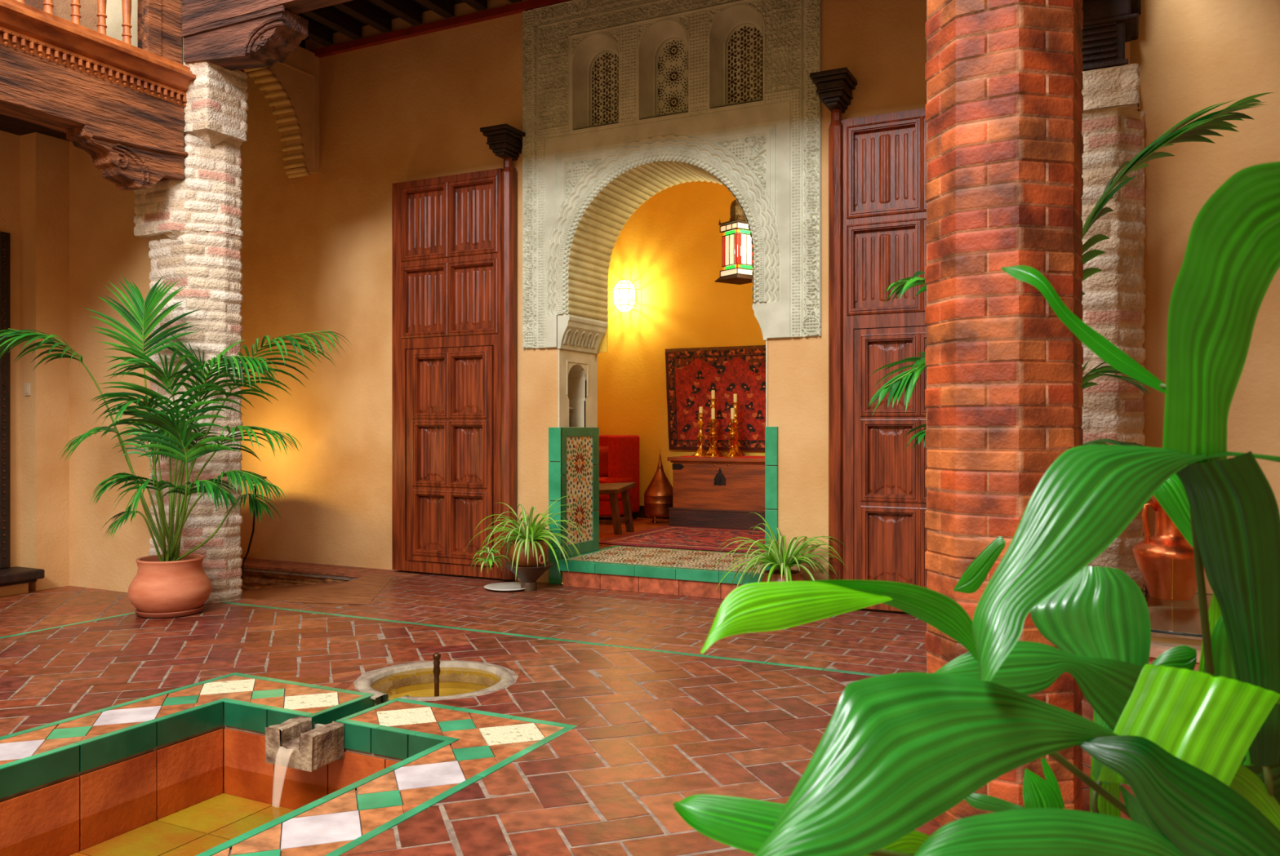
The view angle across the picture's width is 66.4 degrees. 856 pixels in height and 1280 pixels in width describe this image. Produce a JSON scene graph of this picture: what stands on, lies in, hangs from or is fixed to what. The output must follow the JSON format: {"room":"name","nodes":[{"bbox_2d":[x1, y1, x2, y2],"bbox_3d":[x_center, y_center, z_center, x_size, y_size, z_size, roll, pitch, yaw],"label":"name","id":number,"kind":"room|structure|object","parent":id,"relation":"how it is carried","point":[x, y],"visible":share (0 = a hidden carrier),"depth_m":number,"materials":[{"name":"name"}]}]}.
{"room":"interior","nodes":[
{"label":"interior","id":0,"kind":"room"},
{"bbox_2d":[0,130,69,591],"bbox_3d":[-5.748,-0.495,4.492,0.510,3.310,6.140,0,0,26],"label":"wall","id":1,"kind":"structure","parent":0,"point":[34,167],"depth_m":6.97,"materials":[{"name":"paint"}]},
{"bbox_2d":[0,231,10,568],"bbox_3d":[-4.707,-0.195,6.348,0.066,2.350,1.190,0,0,26],"label":"door","id":2,"kind":"structure","parent":1,"relation":"in","point":[5,237],"depth_m":6.84,"materials":[{"name":"wood"}]},
{"bbox_2d":[0,582,28,596],"bbox_3d":[-4.724,1.113,6.150,0.210,0.075,1.620,0,0,26],"label":"trim","id":3,"kind":"structure","parent":1,"relation":"attached to","point":[24,588],"depth_m":6.74,"materials":[{"name":"paint"}]},
{"bbox_2d":[0,566,44,586],"bbox_3d":[-4.664,1.030,6.148,0.320,0.090,1.670,0,0,26],"label":"door sill","id":4,"kind":"structure","parent":1,"relation":"attached to","point":[15,575],"depth_m":6.71,"materials":[{"name":"brown wood"}]},
{"bbox_2d":[24,382,31,395],"bbox_3d":[-4.346,-0.275,6.935,0.060,0.090,0.017,0,0,26],"label":"light switch","id":5,"kind":"object","parent":1,"relation":"attached to","point":[27,385],"visible":1,"depth_m":6.92,"materials":[{"name":"plastic"}]},
{"bbox_2d":[0,114,69,141],"bbox_3d":[-5.426,-2.120,4.477,2.700,0.060,6.400,0,0,26],"label":"ceiling","id":6,"kind":"structure","parent":0,"point":[9,124],"depth_m":6.82,"materials":[{"name":"brown wood"}]},
{"bbox_2d":[24,0,97,31],"bbox_3d":[-5.001,-3.100,4.434,0.100,1.900,5.500,0,0,26],"label":"wall","id":7,"kind":"structure","parent":0,"point":[62,8],"depth_m":6.69,"materials":[{"name":"beige paint"}]},
{"bbox_2d":[69,141,184,592],"bbox_3d":[-3.819,-1.000,7.941,2.500,4.900,1.765,0,0,26],"label":"wall","id":8,"kind":"structure","parent":0,"point":[104,245],"depth_m":6.97,"materials":[{"name":"paint"}]},
{"bbox_2d":[240,557,426,589],"bbox_3d":[-3.074,1.270,8.261,2.950,0.241,0.330,0,0,26],"label":"trim","id":9,"kind":"structure","parent":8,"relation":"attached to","point":[251,580],"depth_m":8.03,"materials":[{"name":"brown wood"}]},
{"bbox_2d":[105,0,186,66],"bbox_3d":[-3.557,-3.100,6.827,1.560,1.900,0.330,0,0,26],"label":"wall","id":10,"kind":"structure","parent":0,"point":[114,28],"depth_m":6.70,"materials":[{"name":"beige paint"}]},
{"bbox_2d":[300,0,464,39],"bbox_3d":[-0.222,-3.340,6.305,10.400,0.060,2.420,0,0,26],"label":"ceiling","id":11,"kind":"structure","parent":0,"point":[416,3],"depth_m":7.75,"materials":[{"name":"brown wood"}]},
{"bbox_2d":[297,13,333,45],"bbox_3d":[-2.959,-3.248,7.403,0.090,0.115,1.665,0,0,26],"label":"joist","id":12,"kind":"object","parent":11,"relation":"attached to","point":[317,33],"visible":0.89,"depth_m":8.01,"materials":[{"name":"brown wood"}]},
{"bbox_2d":[302,6,361,39],"bbox_3d":[-2.681,-3.248,7.265,0.090,0.115,1.665,0,0,26],"label":"joist","id":13,"kind":"object","parent":11,"relation":"attached to","point":[328,16],"visible":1,"depth_m":7.76,"materials":[{"name":"brown wood"}]},
{"bbox_2d":[332,0,391,32],"bbox_3d":[-2.403,-3.248,7.128,0.090,0.115,1.665,0,0,26],"label":"joist","id":14,"kind":"object","parent":11,"relation":"attached to","point":[363,11],"visible":1,"depth_m":7.63,"materials":[{"name":"brown wood"}]},
{"bbox_2d":[368,0,422,25],"bbox_3d":[-2.125,-3.248,6.990,0.090,0.115,1.665,0,0,26],"label":"joist","id":15,"kind":"object","parent":11,"relation":"attached to","point":[405,10],"visible":1,"depth_m":7.54,"materials":[{"name":"brown wood"}]},
{"bbox_2d":[415,0,453,17],"bbox_3d":[-1.848,-3.248,6.852,0.090,0.115,1.665,0,0,26],"label":"joist","id":16,"kind":"object","parent":11,"relation":"attached to","point":[445,8],"visible":1,"depth_m":7.46,"materials":[{"name":"brown wood"}]},
{"bbox_2d":[462,0,487,10],"bbox_3d":[-1.570,-3.248,6.714,0.090,0.115,1.665,0,0,26],"label":"joist","id":17,"kind":"object","parent":11,"relation":"attached to","point":[478,5],"visible":1,"depth_m":7.38,"materials":[{"name":"brown wood"}]},
{"bbox_2d":[508,0,521,2],"bbox_3d":[-1.292,-3.248,6.577,0.090,0.115,1.665,0,0,26],"label":"joist","id":18,"kind":"object","parent":11,"relation":"attached to","point":[510,1],"visible":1,"depth_m":7.31,"materials":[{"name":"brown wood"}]},
{"bbox_2d":[0,559,1135,855],"bbox_3d":[-1.627,1.249,3.380,10.482,0.202,7.810,0,0,26],"label":"floor","id":19,"kind":"structure","parent":0,"point":[481,837],"depth_m":4.60,"materials":[{"name":"tile"}]},
{"bbox_2d":[0,612,135,638],"bbox_3d":[-4.269,1.152,3.815,0.036,0.006,6.040,0,0,26],"label":"trim","id":20,"kind":"structure","parent":19,"relation":"on","point":[62,626],"depth_m":5.69,"materials":[{"name":"green tile"}]},
{"bbox_2d":[0,274,350,618],"bbox_3d":[-2.814,0.092,5.800,1.890,2.116,1.329,0,0,-32],"label":"potted palm","id":21,"kind":"object","parent":19,"relation":"on","point":[171,584],"visible":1,"depth_m":5.87,"materials":[{"name":"green plant"}]},
{"bbox_2d":[127,554,212,613],"bbox_3d":[-2.916,0.965,6.072,0.472,0.320,0.472,0,0,26],"label":"terracotta pot","id":22,"kind":"object","parent":21,"relation":"attached to","point":[175,583],"depth_m":5.91,"materials":[{"name":"orange ceramic"}]},
{"bbox_2d":[133,61,248,604],"bbox_3d":[-2.980,-0.600,6.510,0.624,3.540,0.422,0,0,26],"label":"brick pillar","id":23,"kind":"structure","parent":19,"relation":"on","point":[193,224],"depth_m":6.41,"materials":[{"name":"white brick"}]},
{"bbox_2d":[66,123,188,191],"bbox_3d":[-3.170,-1.641,6.079,0.198,0.304,0.686,0,0,26],"label":"corbel","id":24,"kind":"object","parent":23,"relation":"attached to","point":[130,163],"visible":1,"depth_m":6.00,"materials":[{"name":"brown wood"}]},
{"bbox_2d":[0,43,184,151],"bbox_3d":[-3.973,-1.933,4.572,0.275,0.319,4.060,0,0,26],"label":"beam","id":25,"kind":"structure","parent":24,"relation":"on","point":[34,89],"depth_m":5.71,"materials":[{"name":"brown wood"}]},
{"bbox_2d":[0,0,196,106],"bbox_3d":[-3.923,-3.063,4.558,0.360,1.974,4.080,0,0,26],"label":"balustrade","id":26,"kind":"object","parent":25,"relation":"on","point":[155,68],"visible":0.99,"depth_m":5.87,"materials":[{"name":"orange wood"}]},
{"bbox_2d":[181,4,308,71],"bbox_3d":[-2.509,-2.434,6.206,0.890,0.253,0.231,0,0,26],"label":"corbel","id":27,"kind":"object","parent":23,"relation":"on","point":[262,38],"visible":0.98,"depth_m":6.11,"materials":[{"name":"brown wood"}]},
{"bbox_2d":[182,0,352,31],"bbox_3d":[-0.032,-2.925,4.933,6.440,0.741,0.161,0,0,26],"label":"beam","id":28,"kind":"structure","parent":27,"relation":"on","point":[195,13],"depth_m":6.11,"materials":[{"name":"brown wood"}]},
{"bbox_2d":[240,475,266,590],"bbox_3d":[-3.342,0.867,7.742,0.865,0.948,0.826,0,0,26],"label":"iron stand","id":29,"kind":"object","parent":19,"relation":"on","point":[254,514],"visible":0.1,"depth_m":7.58,"materials":[{"name":"black metal"}]},
{"bbox_2d":[0,672,577,855],"bbox_3d":[-1.706,1.399,2.900,1.855,0.502,2.980,0,0,26],"label":"pool","id":30,"kind":"object","parent":19,"relation":"in","point":[184,771],"visible":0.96,"depth_m":3.70,"materials":[{"name":"tile"}]},
{"bbox_2d":[0,708,403,855],"bbox_3d":[-1.721,1.401,2.865,1.220,0.498,2.267,0,0,26],"label":"basin","id":31,"kind":"object","parent":30,"relation":"in","point":[187,782],"depth_m":3.75,"materials":[{"name":"tile"}]},
{"bbox_2d":[265,715,344,772],"bbox_3d":[-1.299,1.221,3.790,0.250,0.142,0.169,0,0,26],"label":"spout","id":32,"kind":"object","parent":30,"relation":"attached to","point":[293,744],"visible":1,"depth_m":3.74,"materials":[{"name":"beige stone"}]},
{"bbox_2d":[355,653,514,703],"bbox_3d":[-0.927,1.161,4.465,0.719,0.258,0.714,0,0,26],"label":"fountain","id":33,"kind":"object","parent":19,"relation":"on","point":[436,679],"visible":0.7,"depth_m":4.70,"materials":[{"name":"stone"}]},
{"bbox_2d":[370,667,501,703],"bbox_3d":[-0.931,1.230,4.480,0.590,0.120,0.590,0,0,26],"label":"basin","id":34,"kind":"object","parent":33,"relation":"in","point":[418,683],"depth_m":4.71,"materials":[{"name":"white stone"}]},
{"bbox_2d":[484,582,525,591],"bbox_3d":[-0.940,1.139,6.985,0.350,0.022,0.350,0,0,26],"label":"saucer","id":35,"kind":"object","parent":19,"relation":"on","point":[505,587],"visible":0.88,"depth_m":7.01,"materials":[{"name":"white ceramic"}]},
{"bbox_2d":[464,495,584,591],"bbox_3d":[-0.796,0.817,6.906,0.760,0.667,0.898,0,0,-44],"label":"spider plant","id":36,"kind":"object","parent":19,"relation":"on","point":[528,555],"visible":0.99,"depth_m":6.85,"materials":[{"name":"green plant"}]},
{"bbox_2d":[504,561,553,591],"bbox_3d":[-0.788,1.057,6.932,0.344,0.186,0.344,0,0,26],"label":"footed bowl","id":37,"kind":"object","parent":36,"relation":"attached to","point":[528,574],"depth_m":6.85,"materials":[{"name":"ceramic"}]},
{"bbox_2d":[220,601,882,676],"bbox_3d":[-0.518,1.152,5.347,5.358,0.006,0.036,0,0,26],"label":"trim","id":38,"kind":"structure","parent":19,"relation":"on","point":[248,605],"depth_m":5.25,"materials":[{"name":"green tile"}]},
{"bbox_2d":[556,545,764,599],"bbox_3d":[0.304,1.062,7.219,1.620,0.197,0.995,0,0,26],"label":"threshold step","id":39,"kind":"structure","parent":19,"relation":"on","point":[667,571],"depth_m":6.91,"materials":[{"name":"tile"}]},
{"bbox_2d":[715,512,846,592],"bbox_3d":[0.904,0.854,6.212,0.864,0.593,0.814,0,0,29],"label":"spider plant","id":40,"kind":"object","parent":19,"relation":"on","point":[781,561],"visible":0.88,"depth_m":6.11,"materials":[{"name":"green plant"}]},
{"bbox_2d":[673,161,1279,855],"bbox_3d":[0.587,0.437,1.240,1.162,1.426,0.539,0,0,-38],"label":"plant","id":41,"kind":"object","parent":19,"relation":"on","point":[1197,753],"visible":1,"depth_m":1.09,"materials":[{"name":"green plant"}]},
{"bbox_2d":[924,0,1084,826],"bbox_3d":[1.064,-0.445,2.866,0.426,3.210,0.425,0,0,26],"label":"brick column","id":42,"kind":"structure","parent":19,"relation":"on","point":[1004,146],"depth_m":2.69,"materials":[{"name":"red brick"}]},
{"bbox_2d":[867,92,1273,449],"bbox_3d":[1.550,-0.005,3.630,1.372,2.309,0.697,0,0,26],"label":"potted palm","id":43,"kind":"object","parent":19,"relation":"on","point":[1194,130],"visible":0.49,"depth_m":3.54,"materials":[{"name":"green plant"}]},
{"bbox_2d":[1081,62,1146,590],"bbox_3d":[1.856,-0.140,4.082,0.458,2.620,0.265,0,0,26],"label":"brick pillar","id":44,"kind":"structure","parent":19,"relation":"on","point":[1113,302],"depth_m":3.95,"materials":[{"name":"beige brick"}]},
{"bbox_2d":[1081,0,1141,71],"bbox_3d":[1.791,-1.750,4.107,0.560,0.600,0.290,0,0,26],"label":"corbel","id":45,"kind":"object","parent":44,"relation":"on","point":[1108,24],"visible":0.42,"depth_m":3.94,"materials":[{"name":"brown wood"}]},
{"bbox_2d":[1081,584,1213,768],"bbox_3d":[1.925,0.880,3.432,0.895,0.540,0.895,0,0,19],"label":"pedestal","id":46,"kind":"object","parent":19,"relation":"on","point":[1171,627],"visible":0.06,"depth_m":3.71,"materials":[{"name":"stone"}]},
{"bbox_2d":[1132,495,1204,600],"bbox_3d":[1.996,0.442,3.674,0.262,0.392,0.265,0,0,26],"label":"jug","id":47,"kind":"object","parent":46,"relation":"on","point":[1165,560],"visible":0.68,"depth_m":3.61,"materials":[{"name":"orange metal"}]},
{"bbox_2d":[599,515,759,554],"bbox_3d":[0.191,1.024,8.998,5.546,0.122,2.771,0,0,26],"label":"floor","id":48,"kind":"structure","parent":0,"point":[606,531],"depth_m":9.40,"materials":[{"name":"ceramic"}]},
{"bbox_2d":[599,482,635,534],"bbox_3d":[-0.559,0.736,9.141,0.950,0.458,0.439,0,0,26],"label":"wooden bench","id":49,"kind":"object","parent":48,"relation":"on","point":[612,490],"visible":0.58,"depth_m":8.92,"materials":[{"name":"brown wood"}]},
{"bbox_2d":[597,435,639,519],"bbox_3d":[-0.565,0.520,10.304,1.042,0.890,0.640,0,0,26],"label":"armchair","id":50,"kind":"object","parent":48,"relation":"on","point":[624,451],"visible":0.4,"depth_m":10.04,"materials":[{"name":"fabric"}]},
{"bbox_2d":[597,446,608,476],"bbox_3d":[-0.339,0.350,10.214,0.380,0.370,0.127,0,0,26],"label":"throw pillow","id":51,"kind":"object","parent":50,"relation":"on","point":[603,451],"visible":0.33,"depth_m":10.18,"materials":[{"name":"red fabric"}]},
{"bbox_2d":[599,476,632,500],"bbox_3d":[-0.618,0.620,10.197,1.042,0.220,0.400,0,0,26],"label":"seat cushion","id":52,"kind":"object","parent":50,"relation":"on","point":[602,480],"depth_m":9.88,"materials":[{"name":"red fabric"}]},
{"bbox_2d":[644,449,672,524],"bbox_3d":[0.205,0.591,9.922,0.336,0.756,0.336,0,0,26],"label":"copper brazier","id":53,"kind":"object","parent":48,"relation":"on","point":[658,496],"visible":0.91,"depth_m":9.80,"materials":[{"name":"brown metal"}]},
{"bbox_2d":[599,525,764,553],"bbox_3d":[0.928,0.957,8.341,2.250,0.010,1.530,0,0,26],"label":"rug","id":54,"kind":"object","parent":48,"relation":"on","point":[668,536],"visible":0.51,"depth_m":8.40,"materials":[{"name":"red fabric"}]},
{"bbox_2d":[666,455,765,530],"bbox_3d":[1.175,0.625,9.503,1.730,0.680,0.610,0,0,26],"label":"wooden chest","id":55,"kind":"object","parent":48,"relation":"on","point":[721,493],"visible":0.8,"depth_m":9.40,"materials":[{"name":"brown wood"}]},
{"bbox_2d":[680,456,764,458],"bbox_3d":[1.181,0.280,9.494,1.500,0.008,0.560,0,0,26],"label":"cloth","id":56,"kind":"object","parent":55,"relation":"on","point":[680,456],"visible":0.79,"depth_m":9.43,"materials":[{"name":"red fabric"}]},
{"bbox_2d":[692,406,708,457],"bbox_3d":[0.598,0.035,9.594,0.178,0.489,0.178,0,0,26],"label":"candlestick","id":57,"kind":"object","parent":56,"relation":"on","point":[700,452],"visible":0.95,"depth_m":9.57,"materials":[{"name":"gold metal"}]},
{"bbox_2d":[698,406,702,413],"bbox_3d":[0.598,-0.179,9.594,0.036,0.059,0.036,0,0,26],"label":"candle","id":58,"kind":"object","parent":57,"relation":"on","point":[700,409],"depth_m":9.58,"materials":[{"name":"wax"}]},
{"bbox_2d":[703,408,723,457],"bbox_3d":[0.714,0.043,9.536,0.193,0.474,0.193,0,0,26],"label":"candlestick","id":59,"kind":"object","parent":56,"relation":"on","point":[713,452],"visible":1,"depth_m":9.51,"materials":[{"name":"gold metal"}]},
{"bbox_2d":[711,408,715,418],"bbox_3d":[0.714,-0.142,9.536,0.036,0.104,0.036,0,0,26],"label":"candle","id":60,"kind":"object","parent":59,"relation":"on","point":[713,411],"depth_m":9.52,"materials":[{"name":"wax"}]},
{"bbox_2d":[706,390,722,455],"bbox_3d":[0.733,-0.050,9.794,0.193,0.659,0.193,0,0,26],"label":"candlestick","id":61,"kind":"object","parent":56,"relation":"on","point":[713,398],"visible":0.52,"depth_m":9.77,"materials":[{"name":"gold metal"}]},
{"bbox_2d":[711,390,715,398],"bbox_3d":[0.733,-0.340,9.794,0.036,0.079,0.036,0,0,26],"label":"candle","id":62,"kind":"object","parent":61,"relation":"on","point":[713,393],"depth_m":9.78,"materials":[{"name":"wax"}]},
{"bbox_2d":[722,408,742,457],"bbox_3d":[0.894,0.043,9.446,0.193,0.474,0.193,0,0,26],"label":"candlestick","id":63,"kind":"object","parent":56,"relation":"on","point":[732,452],"visible":0.99,"depth_m":9.42,"materials":[{"name":"gold metal"}]},
{"bbox_2d":[730,408,734,418],"bbox_3d":[0.894,-0.142,9.446,0.036,0.104,0.036,0,0,26],"label":"candle","id":64,"kind":"object","parent":63,"relation":"on","point":[732,410],"depth_m":9.43,"materials":[{"name":"wax"}]},
{"bbox_2d":[728,394,745,456],"bbox_3d":[0.947,-0.029,9.711,0.193,0.619,0.193,0,0,26],"label":"candlestick","id":65,"kind":"object","parent":56,"relation":"on","point":[735,402],"visible":0.62,"depth_m":9.69,"materials":[{"name":"gold metal"}]},
{"bbox_2d":[733,394,737,401],"bbox_3d":[0.947,-0.299,9.711,0.036,0.079,0.036,0,0,26],"label":"candle","id":66,"kind":"object","parent":65,"relation":"on","point":[735,395],"depth_m":9.70,"materials":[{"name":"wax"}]},
{"bbox_2d":[599,36,762,352],"bbox_3d":[0.294,-1.975,7.423,2.020,2.750,0.020,0,0,26],"label":"wall","id":67,"kind":"structure","parent":0,"point":[604,345],"depth_m":7.37,"materials":[{"name":"yellow paint"}]},
{"bbox_2d":[597,180,765,506],"bbox_3d":[0.822,-1.192,10.208,5.600,4.515,0.180,0,0,26],"label":"wall","id":68,"kind":"structure","parent":0,"point":[669,248],"depth_m":10.39,"materials":[{"name":"yellow paint"}]},
{"bbox_2d":[613,279,636,313],"bbox_3d":[-0.162,-1.408,10.451,0.244,0.345,0.266,0,0,4],"label":"wall sconce","id":69,"kind":"object","parent":68,"relation":"attached to","point":[627,297],"visible":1,"depth_m":10.45,"materials":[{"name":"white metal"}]},
{"bbox_2d":[601,506,668,519],"bbox_3d":[0.731,0.900,10.139,5.300,0.130,0.025,0,0,26],"label":"baseboard","id":70,"kind":"structure","parent":68,"relation":"attached to","point":[640,514],"depth_m":10.48,"materials":[{"name":"brown wood"}]},
{"bbox_2d":[665,345,765,451],"bbox_3d":[1.006,-0.302,9.967,1.645,1.066,0.031,0,0,26],"label":"wall rug","id":71,"kind":"object","parent":68,"relation":"attached to","point":[692,374],"visible":0.62,"depth_m":10.07,"materials":[{"name":"red fabric"}]},
{"bbox_2d":[240,0,1129,612],"bbox_3d":[0.057,-1.150,7.205,9.700,4.600,0.560,0,0,26],"label":"wall","id":72,"kind":"structure","parent":0,"point":[316,251],"depth_m":7.98,"materials":[{"name":"paint"}]},
{"bbox_2d":[244,45,319,178],"bbox_3d":[-3.015,-2.625,7.858,0.216,1.049,1.000,0,0,26],"label":"arch","id":73,"kind":"object","parent":72,"relation":"attached to","point":[292,85],"visible":0.73,"depth_m":8.09,"materials":[{"name":"beige paint"}]},
{"bbox_2d":[240,0,570,74],"bbox_3d":[-2.183,-3.158,7.976,5.000,0.055,0.050,0,0,26],"label":"trim","id":74,"kind":"structure","parent":72,"relation":"attached to","point":[518,7],"depth_m":7.67,"materials":[{"name":"red paint"}]},
{"bbox_2d":[391,157,515,580],"bbox_3d":[-1.456,-0.468,7.559,1.140,3.205,0.100,0,0,26],"label":"door leaf","id":75,"kind":"structure","parent":72,"relation":"in","point":[454,236],"depth_m":7.53,"materials":[{"name":"brown wood"}]},
{"bbox_2d":[480,123,525,160],"bbox_3d":[-1.017,-2.118,7.274,0.236,0.195,0.270,0,0,26],"label":"pivot bracket","id":76,"kind":"object","parent":72,"relation":"attached to","point":[504,140],"visible":0.95,"depth_m":7.21,"materials":[{"name":"wood"}]},
{"bbox_2d":[548,427,599,584],"bbox_3d":[-0.500,0.573,7.474,0.103,1.153,0.591,0,0,26],"label":"dado","id":77,"kind":"object","parent":72,"relation":"attached to","point":[576,450],"visible":0.95,"depth_m":7.37,"materials":[{"name":"tile"}]},
{"bbox_2d":[566,360,588,427],"bbox_3d":[-0.569,-0.255,7.487,0.217,0.510,0.330,0,0,26],"label":"wall niche","id":78,"kind":"object","parent":72,"relation":"in","point":[576,384],"visible":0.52,"depth_m":7.58,"materials":[{"name":"beige paint"}]},
{"bbox_2d":[558,338,768,583],"bbox_3d":[0.250,0.270,7.109,1.620,1.760,0.580,0,0,26],"label":"trim","id":79,"kind":"structure","parent":72,"relation":"attached to","point":[591,402],"depth_m":7.37,"materials":[{"name":"beige paint"}]},
{"bbox_2d":[522,0,821,354],"bbox_3d":[0.272,-1.855,7.083,2.283,2.540,0.606,0,0,26],"label":"portal","id":80,"kind":"object","parent":72,"relation":"attached to","point":[766,151],"visible":1,"depth_m":6.92,"materials":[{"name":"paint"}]},
{"bbox_2d":[590,51,618,125],"bbox_3d":[-0.242,-2.497,7.203,0.292,0.588,0.014,0,0,26],"label":"lattice grille","id":81,"kind":"object","parent":80,"relation":"attached to","point":[599,55],"depth_m":7.21,"materials":[{"name":"paint"}]},
{"bbox_2d":[656,38,688,115],"bbox_3d":[0.242,-2.497,6.962,0.290,0.589,0.014,0,0,26],"label":"lattice grille","id":82,"kind":"object","parent":80,"relation":"attached to","point":[660,104],"depth_m":6.96,"materials":[{"name":"paint"}]},
{"bbox_2d":[726,24,762,104],"bbox_3d":[0.725,-2.497,6.723,0.293,0.588,0.014,0,0,26],"label":"lattice grille","id":83,"kind":"object","parent":80,"relation":"attached to","point":[739,27],"depth_m":6.72,"materials":[{"name":"paint"}]},
{"bbox_2d":[764,426,777,570],"bbox_3d":[0.874,0.570,6.481,0.084,1.158,0.032,0,0,26],"label":"tile strip","id":84,"kind":"object","parent":72,"relation":"attached to","point":[771,433],"visible":0.59,"depth_m":6.47,"materials":[{"name":"green tile"}]},
{"bbox_2d":[809,66,857,113],"bbox_3d":[1.221,-2.118,6.164,0.236,0.195,0.270,0,0,26],"label":"pivot bracket","id":85,"kind":"object","parent":72,"relation":"attached to","point":[835,86],"visible":0.91,"depth_m":6.09,"materials":[{"name":"wood"}]},
{"bbox_2d":[828,107,927,612],"bbox_3d":[1.714,-0.468,5.987,1.140,3.205,0.100,0,0,26],"label":"door leaf","id":86,"kind":"structure","parent":72,"relation":"in","point":[877,163],"depth_m":6.10,"materials":[{"name":"brown wood"}]},
{"bbox_2d":[1129,0,1279,609],"bbox_3d":[2.027,-1.145,1.590,2.180,4.610,7.850,0,0,26],"label":"wall","id":87,"kind":"structure","parent":0,"point":[1192,56],"depth_m":4.00,"materials":[{"name":"paint"}]},
{"bbox_3d":[0.172,-3.400,9.012,5.700,0.100,2.900,0,0,26],"label":"ceiling","id":88,"kind":"structure","parent":0,"visible":0},
{"bbox_2d":[715,199,753,284],"bbox_3d":[0.815,-2.281,8.079,0.280,2.138,0.280,0,0,-36],"label":"glass lantern","id":89,"kind":"object","parent":88,"relation":"hanging from","point":[737,268],"visible":0.86,"depth_m":8.01,"materials":[{"name":"glass"}]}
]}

